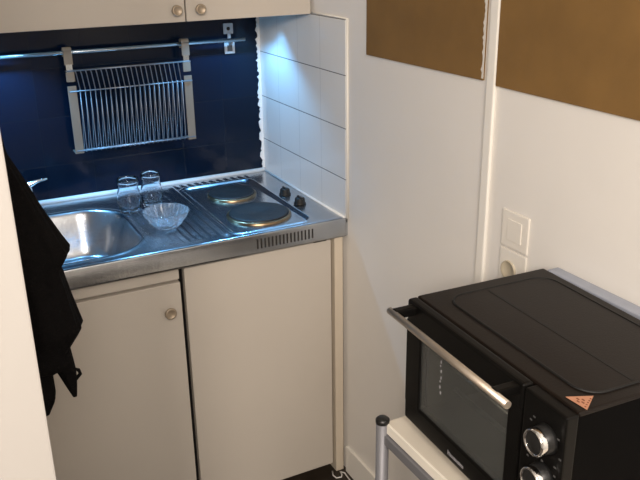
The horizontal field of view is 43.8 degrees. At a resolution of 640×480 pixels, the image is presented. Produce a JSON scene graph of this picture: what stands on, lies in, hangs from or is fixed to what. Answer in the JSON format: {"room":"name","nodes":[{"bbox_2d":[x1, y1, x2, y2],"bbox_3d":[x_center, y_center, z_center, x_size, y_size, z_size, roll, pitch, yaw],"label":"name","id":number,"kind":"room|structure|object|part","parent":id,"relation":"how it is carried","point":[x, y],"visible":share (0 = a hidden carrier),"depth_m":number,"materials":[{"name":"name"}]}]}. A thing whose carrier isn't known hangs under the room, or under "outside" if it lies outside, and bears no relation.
{"room":"kitchen","nodes":[
{"label":"kitchen","id":0,"kind":"room"},
{"bbox_2d":[0,132,55,479],"bbox_3d":[-0.776,-0.145,1.619,0.120,2.500,1.590,-11,23,-25],"label":"wall","id":1,"kind":"structure","parent":0,"point":[25,444],"depth_m":1.00,"materials":[{"name":"white paint"}]},
{"bbox_2d":[0,17,261,200],"bbox_3d":[-1.597,-0.322,2.112,3.100,2.500,0.106,-11,23,-25],"label":"wall","id":2,"kind":"structure","parent":0,"point":[36,129],"depth_m":2.55,"materials":[{"name":"blue paint"}]},
{"bbox_2d":[0,23,245,59],"bbox_3d":[-0.661,-0.586,2.437,0.912,0.098,0.050,-11,23,-25],"label":"wall rail","id":3,"kind":"object","parent":2,"relation":"attached to","point":[229,45],"visible":1,"depth_m":2.47,"materials":[{"name":"silver metal"}]},
{"bbox_2d":[61,38,195,153],"bbox_3d":[-0.593,-0.456,2.506,0.391,0.324,0.052,-11,23,-25],"label":"plate rack","id":4,"kind":"object","parent":3,"relation":"hanging from","point":[67,54],"visible":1,"depth_m":2.51,"materials":[{"name":"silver metal"}]},
{"bbox_2d":[0,0,310,32],"bbox_3d":[-0.555,-0.945,2.137,0.989,0.684,0.416,-11,23,-25],"label":"upper cabinet","id":5,"kind":"object","parent":2,"relation":"attached to","point":[15,15],"visible":1,"depth_m":2.08,"materials":[{"name":"beige laminate"}]},
{"bbox_3d":[-0.644,-0.859,1.913,0.608,0.682,0.019,-11,23,-25],"label":"door","id":6,"kind":"part","parent":5,"relation":"part of","materials":[{"name":"beige laminate"}]},
{"bbox_3d":[-0.383,-0.612,2.122,0.029,0.029,0.026,-11,23,-25],"label":"knob","id":7,"kind":"part","parent":5,"relation":"part of","materials":[{"name":"silver metal"}]},
{"bbox_3d":[-0.325,-0.624,2.150,0.029,0.029,0.026,-11,23,-25],"label":"knob","id":8,"kind":"part","parent":5,"relation":"part of","materials":[{"name":"silver metal"}]},
{"bbox_3d":[-0.203,-0.946,2.123,0.376,0.682,0.019,-11,23,-25],"label":"door","id":9,"kind":"part","parent":5,"relation":"part of","materials":[{"name":"beige laminate"}]},
{"bbox_2d":[283,464,352,479],"bbox_3d":[-0.596,1.499,0.887,3.200,0.050,4.200,-11,23,-25],"label":"floor","id":10,"kind":"structure","parent":0,"point":[324,472],"depth_m":2.65,"materials":[{"name":"plastic"}]},
{"bbox_2d":[46,269,196,479],"bbox_3d":[-0.718,0.423,2.451,0.482,0.842,0.598,-11,23,-25],"label":"base cabinet","id":11,"kind":"object","parent":10,"relation":"on","point":[129,417],"visible":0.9,"depth_m":2.21,"materials":[{"name":"beige laminate"}]},
{"bbox_3d":[-0.413,0.200,2.192,0.033,0.033,0.026,-11,23,-25],"label":"knob","id":12,"kind":"part","parent":11,"relation":"part of","materials":[{"name":"silver metal"}]},
{"bbox_2d":[39,167,347,289],"bbox_3d":[-0.498,-0.016,2.412,0.998,0.168,0.601,-11,23,-25],"label":"countertop","id":13,"kind":"structure","parent":11,"relation":"on","point":[230,215],"depth_m":2.37,"materials":[{"name":"silver metal"}]},
{"bbox_2d":[27,178,46,192],"bbox_3d":[-0.843,-0.116,2.378,0.088,0.102,0.192,-11,23,-25],"label":"tap","id":14,"kind":"object","parent":13,"relation":"on","point":[31,183],"visible":0.19,"depth_m":2.42,"materials":[{"name":"silver metal"}]},
{"bbox_3d":[-0.871,-0.170,2.426,0.079,0.036,0.027,-11,23,-25],"label":"lever","id":15,"kind":"part","parent":14,"relation":"part of","materials":[{"name":"silver metal"}]},
{"bbox_2d":[117,175,141,214],"bbox_3d":[-0.581,-0.137,2.418,0.074,0.107,0.074,-11,23,-25],"label":"drinking glass","id":16,"kind":"object","parent":13,"relation":"on","point":[129,201],"visible":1,"depth_m":2.39,"materials":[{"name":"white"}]},
{"bbox_2d":[140,170,162,207],"bbox_3d":[-0.524,-0.159,2.474,0.068,0.107,0.068,-11,23,-25],"label":"drinking glass","id":17,"kind":"object","parent":13,"relation":"on","point":[151,191],"visible":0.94,"depth_m":2.45,"materials":[{"name":"white"}]},
{"bbox_2d":[142,203,189,230],"bbox_3d":[-0.441,-0.061,2.292,0.136,0.054,0.134,-11,23,-25],"label":"glass bowl","id":18,"kind":"object","parent":13,"relation":"on","point":[164,216],"visible":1,"depth_m":2.29,"materials":[{"name":"white"}]},
{"bbox_3d":[-0.113,-0.159,2.568,0.038,0.024,0.038,-11,23,-25],"label":"hob knob","id":19,"kind":"part","parent":13,"relation":"part of","materials":[{"name":"black plastic"}]},
{"bbox_3d":[-0.063,-0.124,2.477,0.038,0.024,0.038,-11,23,-25],"label":"hob knob","id":20,"kind":"part","parent":13,"relation":"part of","materials":[{"name":"black plastic"}]},
{"bbox_2d":[178,239,332,479],"bbox_3d":[-0.294,0.336,2.665,0.460,0.840,0.576,-11,23,-25],"label":"door","id":21,"kind":"structure","parent":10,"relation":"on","point":[258,327],"depth_m":2.40,"materials":[{"name":"beige laminate"}]},
{"bbox_2d":[330,237,343,470],"bbox_3d":[-0.069,0.294,2.764,0.028,0.837,0.568,-11,23,-25],"label":"strip","id":22,"kind":"object","parent":10,"relation":"on","point":[336,243],"visible":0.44,"depth_m":2.51,"materials":[{"name":"beige laminate"}]},
{"bbox_2d":[332,471,349,479],"bbox_3d":[0.077,0.788,2.620,0.045,0.013,0.119,-9,23,-21],"label":"cable","id":23,"kind":"object","parent":10,"relation":"on","point":[341,472],"visible":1,"depth_m":2.64,"materials":[{"name":"white plastic"}]},
{"bbox_2d":[375,415,468,479],"bbox_3d":[0.468,0.812,1.407,0.398,0.829,0.809,-11,23,-25],"label":"stand","id":24,"kind":"object","parent":10,"relation":"on","point":[400,436],"visible":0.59,"depth_m":1.45,"materials":[{"name":"white"}]},
{"bbox_3d":[0.124,0.726,1.655,0.025,0.822,0.025,-11,23,-25],"label":"post","id":25,"kind":"part","parent":24,"relation":"part of","materials":[{"name":"grey metal"}]},
{"bbox_3d":[0.468,0.786,1.397,0.378,0.708,0.794,-11,23,-25],"label":"frame rail","id":26,"kind":"part","parent":24,"relation":"part of","materials":[{"name":"grey metal"}]},
{"bbox_2d":[387,269,639,479],"bbox_3d":[0.357,0.269,1.321,0.345,0.268,0.413,-10,23,-23],"label":"oven","id":27,"kind":"object","parent":24,"relation":"on","point":[531,375],"visible":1,"depth_m":1.24,"materials":[{"name":"black metal"}]},
{"bbox_3d":[0.147,0.124,1.380,0.044,0.016,0.016,-10,23,-23],"label":"handle mount","id":28,"kind":"part","parent":27,"relation":"part of","materials":[{"name":"black plastic"}]},
{"bbox_3d":[0.190,0.175,1.242,0.012,0.012,0.332,-10,23,-23],"label":"handle","id":29,"kind":"part","parent":27,"relation":"part of","materials":[{"name":"silver metal"}]},
{"bbox_3d":[0.232,0.271,1.304,0.004,0.161,0.250,-10,23,-23],"label":"door glass","id":30,"kind":"part","parent":27,"relation":"part of","materials":[{"name":"grey glass"}]},
{"bbox_3d":[0.232,0.265,1.311,0.020,0.242,0.322,-10,23,-23],"label":"door","id":31,"kind":"part","parent":27,"relation":"part of","materials":[{"name":"black glass"}]},
{"bbox_3d":[0.266,0.215,1.138,0.044,0.016,0.016,-10,23,-23],"label":"handle mount","id":32,"kind":"part","parent":27,"relation":"part of","materials":[{"name":"black plastic"}]},
{"bbox_3d":[0.385,0.146,1.288,0.279,0.009,0.413,-10,23,-23],"label":"plate","id":33,"kind":"part","parent":27,"relation":"part of","materials":[{"name":"black metal"}]},
{"bbox_3d":[0.303,0.335,1.116,0.024,0.045,0.045,-10,23,-23],"label":"oven knob","id":34,"kind":"part","parent":27,"relation":"part of","materials":[{"name":"black plastic"}]},
{"bbox_3d":[0.302,0.276,1.093,0.024,0.045,0.045,-10,23,-23],"label":"oven knob","id":35,"kind":"part","parent":27,"relation":"part of","materials":[{"name":"black plastic"}]},
{"bbox_3d":[0.394,0.141,1.287,0.215,0.002,0.351,-10,23,-23],"label":"panel","id":36,"kind":"part","parent":27,"relation":"part of","materials":[{"name":"black metal"}]},
{"bbox_3d":[0.320,0.332,1.135,0.022,0.240,0.088,-10,23,-23],"label":"control panel","id":37,"kind":"part","parent":27,"relation":"part of","materials":[{"name":"black plastic"}]},
{"bbox_2d":[547,267,639,319],"bbox_3d":[0.591,0.261,1.364,0.030,0.246,0.580,-11,23,-25],"label":"board","id":38,"kind":"object","parent":24,"relation":"on","point":[620,303],"visible":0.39,"depth_m":1.45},
{"bbox_2d":[255,0,639,479],"bbox_3d":[0.752,0.038,1.081,0.125,2.500,4.200,-11,23,-25],"label":"wall","id":39,"kind":"structure","parent":0,"point":[394,148],"depth_m":2.03,"materials":[{"name":"white paint"}]},
{"bbox_3d":[-0.061,-0.416,2.501,0.008,0.583,0.596,-11,23,-25],"label":"white tile panel","id":40,"kind":"part","parent":39,"relation":"part of","materials":[{"name":"white tile"}]},
{"bbox_2d":[346,446,374,479],"bbox_3d":[0.869,1.259,1.244,0.010,0.100,3.400,-11,23,-25],"label":"baseboard","id":41,"kind":"structure","parent":39,"relation":"attached to","point":[356,468],"depth_m":2.59,"materials":[{"name":"white paint"}]},
{"bbox_2d":[366,0,488,79],"bbox_3d":[0.230,-0.719,1.765,0.006,0.662,0.487,-11,23,-25],"label":"board","id":42,"kind":"object","parent":39,"relation":"attached to","point":[449,36],"visible":1,"depth_m":1.81,"materials":[{"name":"brown wood"}]},
{"bbox_2d":[474,0,500,282],"bbox_3d":[0.359,-0.243,1.690,0.009,2.400,0.026,-11,23,-25],"label":"trim","id":43,"kind":"structure","parent":39,"relation":"attached to","point":[490,98],"depth_m":1.70,"materials":[{"name":"white paint"}]},
{"bbox_2d":[498,245,526,277],"bbox_3d":[0.411,0.063,1.708,0.009,0.082,0.084,-11,23,-25],"label":"wall socket","id":44,"kind":"object","parent":39,"relation":"attached to","point":[511,262],"visible":0.68,"depth_m":1.71,"materials":[{"name":"beige plastic"}]},
{"bbox_2d":[501,208,530,255],"bbox_3d":[0.411,-0.018,1.678,0.007,0.082,0.084,-11,23,-25],"label":"light switch","id":45,"kind":"object","parent":39,"relation":"attached to","point":[515,231],"visible":1,"depth_m":1.67,"materials":[{"name":"beige plastic"}]},
{"bbox_2d":[496,0,639,120],"bbox_3d":[0.517,-0.522,1.246,0.006,0.667,0.680,-11,23,-25],"label":"board","id":46,"kind":"object","parent":39,"relation":"attached to","point":[583,53],"visible":1,"depth_m":1.44,"materials":[{"name":"brown cardboard"}]},
{"bbox_3d":[-0.516,-0.195,1.233,0.033,0.029,0.028,-11,23,-25],"label":"coat hook","id":47,"kind":"object","parent":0,"visible":0},
{"bbox_2d":[1,135,82,415],"bbox_3d":[-0.482,0.046,1.365,0.118,0.573,0.141,-11,23,-25],"label":"hand towel","id":48,"kind":"object","parent":47,"relation":"hanging from","point":[56,318],"visible":0.66,"depth_m":1.32,"materials":[{"name":"black fabric"}]}
]}

